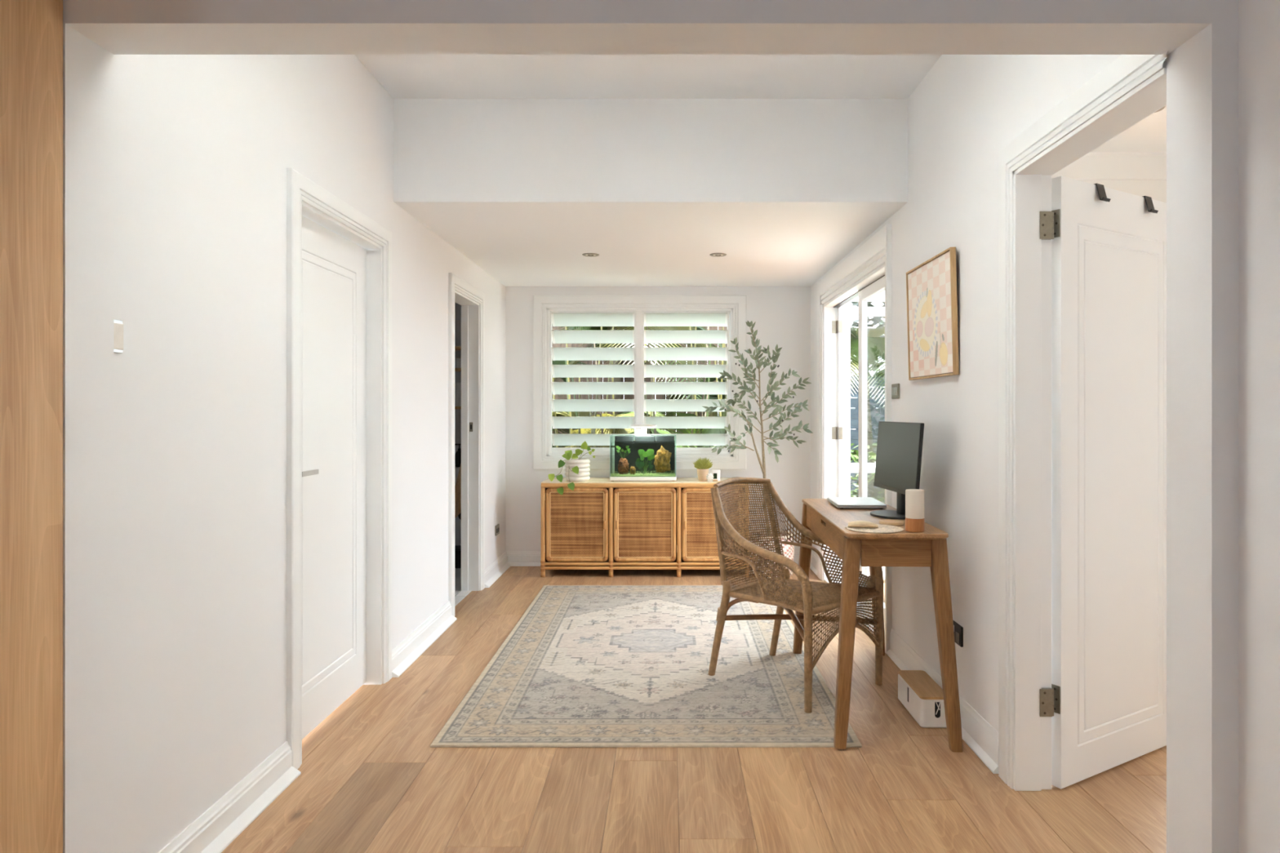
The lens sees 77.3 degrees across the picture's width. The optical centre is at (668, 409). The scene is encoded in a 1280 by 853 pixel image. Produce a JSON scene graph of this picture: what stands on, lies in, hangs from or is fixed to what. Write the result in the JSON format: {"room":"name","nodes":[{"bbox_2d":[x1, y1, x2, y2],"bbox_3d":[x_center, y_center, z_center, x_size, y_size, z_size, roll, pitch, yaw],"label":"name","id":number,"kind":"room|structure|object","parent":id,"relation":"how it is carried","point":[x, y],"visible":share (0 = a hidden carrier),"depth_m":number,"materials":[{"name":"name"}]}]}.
{"room":"home office","nodes":[
{"label":"home office","id":0,"kind":"room"},
{"bbox_2d":[114,54,505,852],"bbox_3d":[-1.371,-0.190,4.184,0.118,2.920,4.748,0,0,0],"label":"wall","id":1,"kind":"structure","parent":0,"point":[205,145],"depth_m":2.37,"materials":[{"name":"white paint"}]},
{"bbox_2d":[114,319,123,353],"bbox_3d":[-1.306,-0.174,1.872,0.012,0.078,0.078,0,0,0],"label":"light switch","id":2,"kind":"object","parent":1,"relation":"attached to","point":[118,326],"visible":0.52,"depth_m":1.89,"materials":[{"name":"plastic"}]},
{"bbox_2d":[157,741,301,852],"bbox_3d":[-1.287,1.194,2.288,0.050,0.112,0.915,0,0,0],"label":"baseboard","id":3,"kind":"structure","parent":1,"relation":"attached to","point":[213,831],"depth_m":2.40,"materials":[{"name":"white wood"}]},
{"bbox_2d":[286,168,391,769],"bbox_3d":[-1.360,0.210,3.240,0.140,2.080,0.990,0,0,0],"label":"door","id":4,"kind":"structure","parent":1,"relation":"in","point":[339,259],"depth_m":3.26,"materials":[{"name":"white wood"}]},
{"bbox_2d":[391,600,457,677],"bbox_3d":[-1.287,1.194,4.252,0.050,0.112,1.033,0,0,0],"label":"baseboard","id":5,"kind":"structure","parent":1,"relation":"attached to","point":[410,649],"depth_m":4.16,"materials":[{"name":"white wood"}]},
{"bbox_2d":[454,462,461,518],"bbox_3d":[-1.514,0.520,5.865,0.149,0.550,0.160,0,0,-44],"label":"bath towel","id":6,"kind":"object","parent":1,"relation":"hanging from","point":[458,485],"visible":0.32,"depth_m":5.80,"materials":[{"name":"fabric"}]},
{"bbox_2d":[448,272,484,616],"bbox_3d":[-1.360,0.216,5.191,0.140,2.067,0.847,0,0,0],"label":"door","id":7,"kind":"structure","parent":1,"relation":"in","point":[471,300],"depth_m":5.51,"materials":[{"name":"white wood"}]},
{"bbox_2d":[494,524,499,535],"bbox_3d":[-1.306,0.915,6.100,0.012,0.075,0.115,0,0,0],"label":"power outlet","id":8,"kind":"object","parent":1,"relation":"attached to","point":[497,526],"visible":1,"depth_m":6.08,"materials":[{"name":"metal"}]},
{"bbox_2d":[484,551,511,587],"bbox_3d":[-1.287,1.194,6.027,0.050,0.112,0.823,0,0,0],"label":"baseboard","id":9,"kind":"structure","parent":1,"relation":"attached to","point":[499,566],"depth_m":5.98,"materials":[{"name":"white wood"}]},
{"bbox_2d":[454,302,461,545],"bbox_3d":[-2.190,-0.025,6.570,1.520,2.650,0.100,0,0,0],"label":"wall","id":10,"kind":"structure","parent":0,"point":[457,307],"depth_m":6.52,"materials":[{"name":"grey paint"}]},
{"bbox_2d":[454,463,461,519],"bbox_3d":[-1.800,0.661,6.286,0.576,0.442,0.468,0,0,0],"label":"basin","id":11,"kind":"object","parent":10,"relation":"attached to","point":[456,468],"visible":0.09,"depth_m":6.08,"materials":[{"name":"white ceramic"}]},
{"bbox_2d":[454,444,461,466],"bbox_3d":[-1.614,0.350,6.160,0.064,0.178,0.060,0,0,0],"label":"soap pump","id":12,"kind":"object","parent":11,"relation":"on","point":[458,455],"visible":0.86,"depth_m":6.13,"materials":[{"name":"black plastic"}]},
{"bbox_2d":[454,346,461,350],"bbox_3d":[-1.800,-0.481,6.449,0.700,0.052,0.139,0,0,0],"label":"wall shelf","id":13,"kind":"object","parent":10,"relation":"attached to","point":[456,348],"visible":0.02,"depth_m":6.38,"materials":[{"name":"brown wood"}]},
{"bbox_2d":[454,368,461,371],"bbox_3d":[-1.800,-0.308,6.449,0.700,0.052,0.139,0,0,0],"label":"wall shelf","id":14,"kind":"object","parent":10,"relation":"attached to","point":[455,369],"visible":0.02,"depth_m":6.38,"materials":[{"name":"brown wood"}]},
{"bbox_2d":[456,357,461,368],"bbox_3d":[-1.630,-0.376,6.450,0.144,0.082,0.114,0,0,0],"label":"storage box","id":15,"kind":"object","parent":14,"relation":"on","point":[458,359],"visible":0.38,"depth_m":6.39,"materials":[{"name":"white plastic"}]},
{"bbox_3d":[-1.800,-0.001,6.450,0.700,0.052,0.139,0,0,0],"label":"wall shelf","id":16,"kind":"object","parent":10,"relation":"attached to","visible":0},
{"bbox_2d":[456,382,461,406],"bbox_3d":[-1.620,-0.122,6.449,0.160,0.190,0.112,0,0,0],"label":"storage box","id":17,"kind":"object","parent":16,"relation":"on","point":[458,384],"visible":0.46,"depth_m":6.39,"materials":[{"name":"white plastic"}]},
{"bbox_2d":[355,54,941,98],"bbox_3d":[-0.085,-1.535,2.760,2.690,0.100,2.155,0,0,0],"label":"ceiling","id":18,"kind":"structure","parent":0,"point":[402,76],"depth_m":3.54,"materials":[{"name":"white paint"}]},
{"bbox_2d":[62,0,1238,852],"bbox_3d":[-0.345,-0.190,1.756,3.210,2.920,0.148,0,0,0],"label":"wall","id":19,"kind":"structure","parent":0,"point":[1202,36],"depth_m":1.72,"materials":[{"name":"white paint"}]},
{"bbox_2d":[393,98,907,286],"bbox_3d":[-0.085,-1.289,5.128,2.454,0.592,2.621,0,0,0],"label":"ceiling","id":20,"kind":"structure","parent":0,"point":[523,188],"depth_m":3.82,"materials":[{"name":"white paint"}]},
{"bbox_2d":[582,253,599,256],"bbox_3d":[-0.498,-0.990,5.110,0.109,0.004,0.109,0,0,0],"label":"recessed light","id":21,"kind":"object","parent":20,"relation":"in","point":[584,254],"visible":1,"depth_m":5.10,"materials":[{"name":"metal"}]},
{"bbox_2d":[710,253,726,256],"bbox_3d":[0.316,-0.990,5.110,0.109,0.004,0.109,0,0,0],"label":"recessed light","id":22,"kind":"object","parent":20,"relation":"in","point":[712,254],"visible":1,"depth_m":5.11,"materials":[{"name":"metal"}]},
{"bbox_2d":[505,286,810,551],"bbox_3d":[-0.085,-0.190,6.498,2.454,2.920,0.120,0,0,0],"label":"wall","id":23,"kind":"structure","parent":0,"point":[781,315],"depth_m":6.44,"materials":[{"name":"white paint"}]},
{"bbox_2d":[533,294,746,469],"bbox_3d":[-0.232,-0.221,6.493,1.712,1.400,0.154,0,0,0],"label":"window","id":24,"kind":"structure","parent":23,"relation":"in","point":[637,311],"depth_m":6.47,"materials":[{"name":"white wood"}]},
{"bbox_2d":[506,551,799,566],"bbox_3d":[-0.085,1.194,6.413,2.454,0.112,0.050,0,0,0],"label":"baseboard","id":25,"kind":"structure","parent":23,"relation":"attached to","point":[515,558],"depth_m":6.42,"materials":[{"name":"white wood"}]},
{"bbox_2d":[221,566,1166,852],"bbox_3d":[0.400,1.278,1.980,6.700,0.064,9.160,0,0,0],"label":"floor","id":26,"kind":"structure","parent":0,"point":[371,780],"depth_m":2.63,"materials":[{"name":"brown wood"}]},
{"bbox_2d":[0,0,62,852],"bbox_3d":[-1.581,0.000,1.280,0.622,2.500,0.798,0,0,0],"label":"wood panel","id":27,"kind":"object","parent":26,"relation":"on","point":[31,31],"visible":1,"depth_m":1.59,"materials":[{"name":"brown wood"}]},
{"bbox_2d":[454,545,461,568],"bbox_3d":[-1.660,1.172,6.390,0.400,0.148,0.200,0,0,0],"label":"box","id":28,"kind":"object","parent":26,"relation":"on","point":[457,548],"visible":0.03,"depth_m":6.29,"materials":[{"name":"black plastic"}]},
{"bbox_2d":[540,477,749,577],"bbox_3d":[-0.177,0.896,6.186,1.562,0.706,0.462,0,0,0],"label":"sideboard","id":29,"kind":"object","parent":26,"relation":"on","point":[602,523],"visible":0.83,"depth_m":5.98,"materials":[{"name":"wicker"}]},
{"bbox_2d":[548,440,595,494],"bbox_3d":[-0.734,0.435,6.061,0.327,0.398,0.232,0,0,-42],"label":"pothos","id":30,"kind":"object","parent":29,"relation":"on","point":[576,469],"visible":1,"depth_m":6.04,"materials":[{"name":"white ceramic"}]},
{"bbox_2d":[564,458,590,481],"bbox_3d":[-0.698,0.460,6.120,0.194,0.166,0.194,0,0,0],"label":"pot","id":31,"kind":"object","parent":29,"relation":"on","point":[583,465],"depth_m":6.04,"materials":[{"name":"white ceramic"}]},
{"bbox_2d":[609,424,676,481],"bbox_3d":[-0.194,0.329,6.183,0.504,0.429,0.274,0,0,0],"label":"aquarium","id":32,"kind":"object","parent":29,"relation":"on","point":[644,459],"visible":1,"depth_m":6.20,"materials":[{"name":"white glass"}]},
{"bbox_2d":[615,445,630,457],"bbox_3d":[-0.353,0.336,6.206,0.117,0.116,0.021,0,0,0],"label":"plant","id":33,"kind":"object","parent":32,"relation":"on","point":[617,446],"depth_m":6.21,"materials":[{"name":"green plant"}]},
{"bbox_2d":[635,461,653,473],"bbox_3d":[-0.188,0.444,6.133,0.137,0.109,0.047,0,0,0],"label":"plant","id":34,"kind":"object","parent":32,"relation":"on","point":[639,464],"depth_m":6.13,"materials":[{"name":"green plant"}]},
{"bbox_2d":[635,451,655,473],"bbox_3d":[-0.175,0.406,6.143,0.148,0.176,0.047,0,0,0],"label":"plant","id":35,"kind":"object","parent":32,"relation":"on","point":[651,455],"depth_m":6.13,"materials":[{"name":"green plant"}]},
{"bbox_2d":[638,448,653,471],"bbox_3d":[-0.175,0.398,6.189,0.124,0.191,0.034,0,0,0],"label":"plant","id":36,"kind":"object","parent":32,"relation":"on","point":[650,451],"depth_m":6.18,"materials":[{"name":"green plant"}]},
{"bbox_2d":[693,457,712,480],"bbox_3d":[0.262,0.453,6.131,0.155,0.181,0.161,0,0,0],"label":"potted succulent","id":37,"kind":"object","parent":29,"relation":"on","point":[703,465],"visible":1,"depth_m":6.10,"materials":[{"name":"green plant"}]},
{"bbox_2d":[697,468,708,480],"bbox_3d":[0.262,0.497,6.130,0.093,0.092,0.093,0,0,0],"label":"pot","id":38,"kind":"object","parent":37,"relation":"attached to","point":[701,473],"depth_m":6.10,"materials":[{"name":"beige ceramic"}]},
{"bbox_2d":[706,473,714,481],"bbox_3d":[0.313,0.511,6.055,0.060,0.064,0.028,0,0,0],"label":"flower ornament","id":39,"kind":"object","parent":29,"relation":"on","point":[709,477],"visible":1,"depth_m":6.04,"materials":[{"name":"white ceramic"}]},
{"bbox_2d":[711,470,719,481],"bbox_3d":[0.362,0.501,6.096,0.062,0.085,0.032,0,0,0],"label":"votive holder","id":40,"kind":"object","parent":29,"relation":"on","point":[716,473],"visible":0.98,"depth_m":6.09,"materials":[{"name":"white ceramic"}]},
{"bbox_2d":[430,585,862,747],"bbox_3d":[-0.084,1.246,4.310,1.598,0.008,2.700,0,0,0],"label":"rug","id":41,"kind":"object","parent":26,"relation":"on","point":[584,666],"visible":0.94,"depth_m":3.68,"materials":[{"name":"beige fabric"}]},
{"bbox_2d":[707,477,884,713],"bbox_3d":[0.551,0.791,3.696,0.572,0.916,0.674,0,0,-43],"label":"rattan armchair","id":42,"kind":"object","parent":41,"relation":"on","point":[804,596],"visible":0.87,"depth_m":3.69,"materials":[{"name":"wicker"}]},
{"bbox_2d":[702,320,813,577],"bbox_3d":[0.673,0.285,6.100,0.854,1.930,0.360,0,0,0],"label":"tree","id":43,"kind":"object","parent":26,"relation":"on","point":[788,550],"visible":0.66,"depth_m":6.07,"materials":[{"name":"green plant"}]},
{"bbox_2d":[749,529,794,577],"bbox_3d":[0.775,1.095,6.100,0.361,0.308,0.361,0,0,0],"label":"basket","id":44,"kind":"object","parent":26,"relation":"on","point":[788,550],"depth_m":5.97,"materials":[{"name":"wicker"}]},
{"bbox_2d":[792,498,962,752],"bbox_3d":[0.856,0.852,3.515,0.465,0.794,1.187,0,0,1],"label":"writing desk","id":45,"kind":"object","parent":26,"relation":"on","point":[928,548],"visible":0.77,"depth_m":2.96,"materials":[{"name":"brown wood"}]},
{"bbox_2d":[826,497,886,508],"bbox_3d":[0.893,0.445,3.820,0.224,0.020,0.330,0,0,2],"label":"laptop","id":46,"kind":"object","parent":45,"relation":"on","point":[839,502],"visible":1,"depth_m":3.75,"materials":[{"name":"silver metal"}]},
{"bbox_2d":[844,524,903,533],"bbox_3d":[0.785,0.453,3.055,0.218,0.004,0.218,0,0,0],"label":"mat","id":47,"kind":"object","parent":45,"relation":"on","point":[882,528],"visible":0.79,"depth_m":3.02,"materials":[{"name":"wicker"}]},
{"bbox_2d":[848,520,878,528],"bbox_3d":[0.742,0.437,3.052,0.110,0.026,0.053,0,0,8],"label":"mouse","id":48,"kind":"object","parent":47,"relation":"on","point":[855,523],"visible":1,"depth_m":3.04,"materials":[{"name":"brown wood"}]},
{"bbox_2d":[879,519,904,525],"bbox_3d":[0.885,0.448,3.175,0.096,0.013,0.096,0,0,0],"label":"coaster","id":49,"kind":"object","parent":45,"relation":"on","point":[887,522],"visible":0.99,"depth_m":3.15,"materials":[{"name":"brown wood"}]},
{"bbox_2d":[870,421,924,519],"bbox_3d":[0.954,0.253,3.400,0.163,0.403,0.490,0,0,-4],"label":"monitor","id":50,"kind":"object","parent":45,"relation":"on","point":[900,444],"visible":0.84,"depth_m":3.38,"materials":[{"name":"black plastic"}]},
{"bbox_2d":[905,488,924,532],"bbox_3d":[0.922,0.377,2.995,0.069,0.155,0.069,0,0,0],"label":"table lamp","id":51,"kind":"object","parent":45,"relation":"on","point":[914,498],"visible":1,"depth_m":2.97,"materials":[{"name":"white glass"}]},
{"bbox_2d":[905,488,924,519],"bbox_3d":[0.922,0.352,2.995,0.069,0.104,0.069,0,0,0],"label":"shade","id":52,"kind":"object","parent":51,"relation":"attached to","point":[914,498],"depth_m":2.97,"materials":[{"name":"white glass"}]},
{"bbox_2d":[897,670,946,728],"bbox_3d":[1.048,1.188,3.297,0.121,0.122,0.336,0,0,0],"label":"cable box","id":53,"kind":"object","parent":26,"relation":"on","point":[920,695],"visible":0.83,"depth_m":3.21,"materials":[{"name":"white plastic"}]},
{"bbox_2d":[810,51,1173,852],"bbox_3d":[1.201,-0.190,4.184,0.118,2.920,4.748,0,0,0],"label":"wall","id":54,"kind":"structure","parent":0,"point":[966,108],"depth_m":3.07,"materials":[{"name":"white paint"}]},
{"bbox_2d":[809,552,817,575],"bbox_3d":[1.128,1.194,6.229,0.028,0.112,0.418,0,0,0],"label":"baseboard","id":55,"kind":"structure","parent":54,"relation":"attached to","point":[813,566],"depth_m":6.22,"materials":[{"name":"white wood"}]},
{"bbox_2d":[817,223,891,653],"bbox_3d":[1.573,0.159,5.053,0.918,2.222,1.915,0,0,0],"label":"door","id":56,"kind":"structure","parent":54,"relation":"in","point":[866,273],"depth_m":5.79,"materials":[{"name":"white wood"}]},
{"bbox_2d":[891,383,899,399],"bbox_3d":[1.136,-0.093,4.010,0.012,0.075,0.115,0,0,0],"label":"light switch","id":57,"kind":"object","parent":54,"relation":"attached to","point":[895,387],"visible":1,"depth_m":4.00,"materials":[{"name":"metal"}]},
{"bbox_2d":[906,246,959,380],"bbox_3d":[1.119,-0.388,3.422,0.035,0.500,0.585,0,0,0],"label":"framed print","id":58,"kind":"object","parent":54,"relation":"attached to","point":[931,285],"visible":1,"depth_m":3.36,"materials":[{"name":"paper"}]},
{"bbox_2d":[886,628,998,773],"bbox_3d":[1.128,1.185,3.421,0.028,0.130,1.349,0,0,0],"label":"baseboard","id":59,"kind":"structure","parent":54,"relation":"attached to","point":[977,733],"depth_m":3.02,"materials":[{"name":"white wood"}]},
{"bbox_2d":[952,620,963,647],"bbox_3d":[1.136,0.882,3.158,0.012,0.078,0.115,0,0,0],"label":"power outlet","id":60,"kind":"object","parent":54,"relation":"attached to","point":[958,629],"visible":0.69,"depth_m":3.12,"materials":[{"name":"black plastic"}]},
{"bbox_2d":[998,49,1168,791],"bbox_3d":[1.343,0.182,2.523,0.588,2.135,1.564,0,0,32],"label":"door","id":61,"kind":"structure","parent":54,"relation":"in","point":[1082,276],"depth_m":2.68,"materials":[{"name":"white wood"}]},
{"bbox_2d":[1093,182,1110,201],"bbox_3d":[1.467,-0.739,2.738,0.042,0.063,0.069,0,0,-31],"label":"hook","id":62,"kind":"object","parent":61,"relation":"attached to","point":[1100,188],"visible":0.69,"depth_m":2.72,"materials":[{"name":"black metal"}]},
{"bbox_2d":[1142,195,1158,213],"bbox_3d":[1.725,-0.739,2.896,0.042,0.063,0.069,0,0,-31],"label":"hook","id":63,"kind":"object","parent":61,"relation":"attached to","point":[1150,207],"visible":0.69,"depth_m":2.88,"materials":[{"name":"black metal"}]},
{"bbox_2d":[1077,179,1166,202],"bbox_3d":[2.520,-0.175,4.010,2.520,2.950,0.100,0,0,0],"label":"wall","id":64,"kind":"structure","parent":0,"point":[1156,189],"depth_m":3.96,"materials":[{"name":"white paint"}]},
{"bbox_2d":[1051,151,1166,179],"bbox_3d":[2.469,-1.195,3.920,2.413,0.110,0.080,0,0,0],"label":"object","id":65,"kind":"structure","parent":64,"relation":"attached to","point":[1093,165],"depth_m":3.92,"materials":[{"name":"white paint"}]},
{"bbox_2d":[1090,105,1166,151],"bbox_3d":[2.520,-1.300,2.180,2.520,0.100,3.560,0,0,0],"label":"ceiling","id":66,"kind":"structure","parent":0,"point":[1149,134],"depth_m":3.68,"materials":[{"name":"white paint"}]},
{"bbox_2d":[1238,0,1279,852],"bbox_3d":[1.229,-0.090,-0.459,0.062,2.720,4.282,0,0,0],"label":"wall","id":67,"kind":"structure","parent":0,"point":[1259,20],"depth_m":1.62,"materials":[{"name":"white paint"}]},
{"label":"outside","id":68,"kind":"structure","parent":0,"visible":0},
{"bbox_3d":[2.430,1.365,6.030,2.340,0.170,3.940,0,0,0],"label":"patio","id":69,"kind":"object","parent":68,"visible":0},
{"bbox_2d":[851,290,884,302],"bbox_3d":[2.600,0.030,5.875,2.600,2.500,3.150,0,0,0],"label":"pergola","id":70,"kind":"object","parent":69,"relation":"on","point":[880,297],"visible":0.02,"depth_m":7.15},
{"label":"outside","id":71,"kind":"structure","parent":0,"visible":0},
{"bbox_3d":[7.000,1.570,18.280,26.000,0.360,23.440,0,0,0],"label":"ground","id":72,"kind":"structure","parent":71,"visible":0},
{"bbox_2d":[551,357,588,447],"bbox_3d":[-1.879,0.356,9.410,2.811,2.081,2.652,0,0,35],"label":"palm tree","id":73,"kind":"object","parent":72,"relation":"on","point":[555,362],"visible":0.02,"depth_m":9.27,"materials":[{"name":"green plant"}]},
{"bbox_2d":[551,408,679,447],"bbox_3d":[-0.869,0.675,8.587,2.016,1.450,2.551,0,0,0],"label":"palm tree","id":74,"kind":"object","parent":72,"relation":"on","point":[562,413],"visible":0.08,"depth_m":8.31,"materials":[{"name":"green plant"}]},
{"bbox_2d":[609,328,622,414],"bbox_3d":[-0.696,-1.852,10.407,5.397,6.504,6.007,0,0,0],"label":"tree","id":75,"kind":"object","parent":72,"relation":"on","point":[618,362],"visible":0.02,"depth_m":10.44,"materials":[{"name":"green plant"}]},
{"bbox_2d":[551,324,727,447],"bbox_3d":[-1.425,0.025,10.655,5.550,2.950,0.110,0,0,0],"label":"fence","id":76,"kind":"object","parent":72,"relation":"on","point":[554,345],"visible":0.02,"depth_m":10.60,"materials":[{"name":"grey wood"}]},
{"bbox_2d":[551,324,727,399],"bbox_3d":[-0.439,0.019,9.418,2.366,2.750,2.508,0,0,-43],"label":"palm tree","id":77,"kind":"object","parent":72,"relation":"on","point":[603,345],"visible":0.08,"depth_m":8.94,"materials":[{"name":"green plant"}]},
{"bbox_2d":[551,326,727,447],"bbox_3d":[-0.201,0.117,8.129,2.175,2.548,0.708,0,0,0],"label":"cane","id":78,"kind":"object","parent":72,"relation":"on","point":[694,396],"visible":0.02,"depth_m":8.02,"materials":[{"name":"green plant"}]},
{"bbox_2d":[626,411,724,447],"bbox_3d":[0.280,0.860,8.423,2.507,1.689,2.576,0,0,0],"label":"palm tree","id":79,"kind":"object","parent":72,"relation":"on","point":[704,430],"visible":0.02,"depth_m":7.91,"materials":[{"name":"green plant"}]},
{"bbox_2d":[657,377,857,462],"bbox_3d":[0.877,0.502,9.516,2.353,1.790,2.428,0,0,-41],"label":"palm tree","id":80,"kind":"object","parent":72,"relation":"on","point":[713,379],"visible":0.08,"depth_m":9.55,"materials":[{"name":"green plant"}]},
{"bbox_2d":[843,302,884,439],"bbox_3d":[3.251,-0.500,13.489,5.032,3.512,2.691,0,0,0],"label":"tree","id":81,"kind":"object","parent":72,"relation":"on","point":[875,320],"visible":0.02,"depth_m":13.27,"materials":[{"name":"green plant"}]},
{"bbox_3d":[6.635,1.440,10.500,10.730,0.420,5.000,0,0,0],"label":"lawn","id":82,"kind":"structure","parent":72,"relation":"on","visible":0},
{"bbox_2d":[850,462,875,472],"bbox_3d":[2.400,0.900,8.350,2.000,0.660,0.400,0,0,0],"label":"garden bench","id":83,"kind":"object","parent":82,"relation":"on","point":[854,466],"visible":0.02,"depth_m":8.15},
{"bbox_2d":[850,324,884,497],"bbox_3d":[2.517,0.052,10.178,1.902,2.364,2.001,0,0,31],"label":"palm tree","id":84,"kind":"object","parent":82,"relation":"on","point":[875,336],"visible":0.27,"depth_m":9.80,"materials":[{"name":"green plant"}]},
{"bbox_2d":[850,377,884,492],"bbox_3d":[3.250,0.415,12.055,3.700,1.830,0.110,0,0,0],"label":"fence","id":85,"kind":"object","parent":82,"relation":"on","point":[877,411],"visible":0.02,"depth_m":12.00,"materials":[{"name":"grey wood"}]},
{"bbox_2d":[850,442,884,502],"bbox_3d":[2.230,0.819,9.383,1.211,0.864,0.877,0,0,0],"label":"shrub","id":86,"kind":"object","parent":82,"relation":"on","point":[870,477],"visible":0.15,"depth_m":9.22,"materials":[{"name":"green plant"}]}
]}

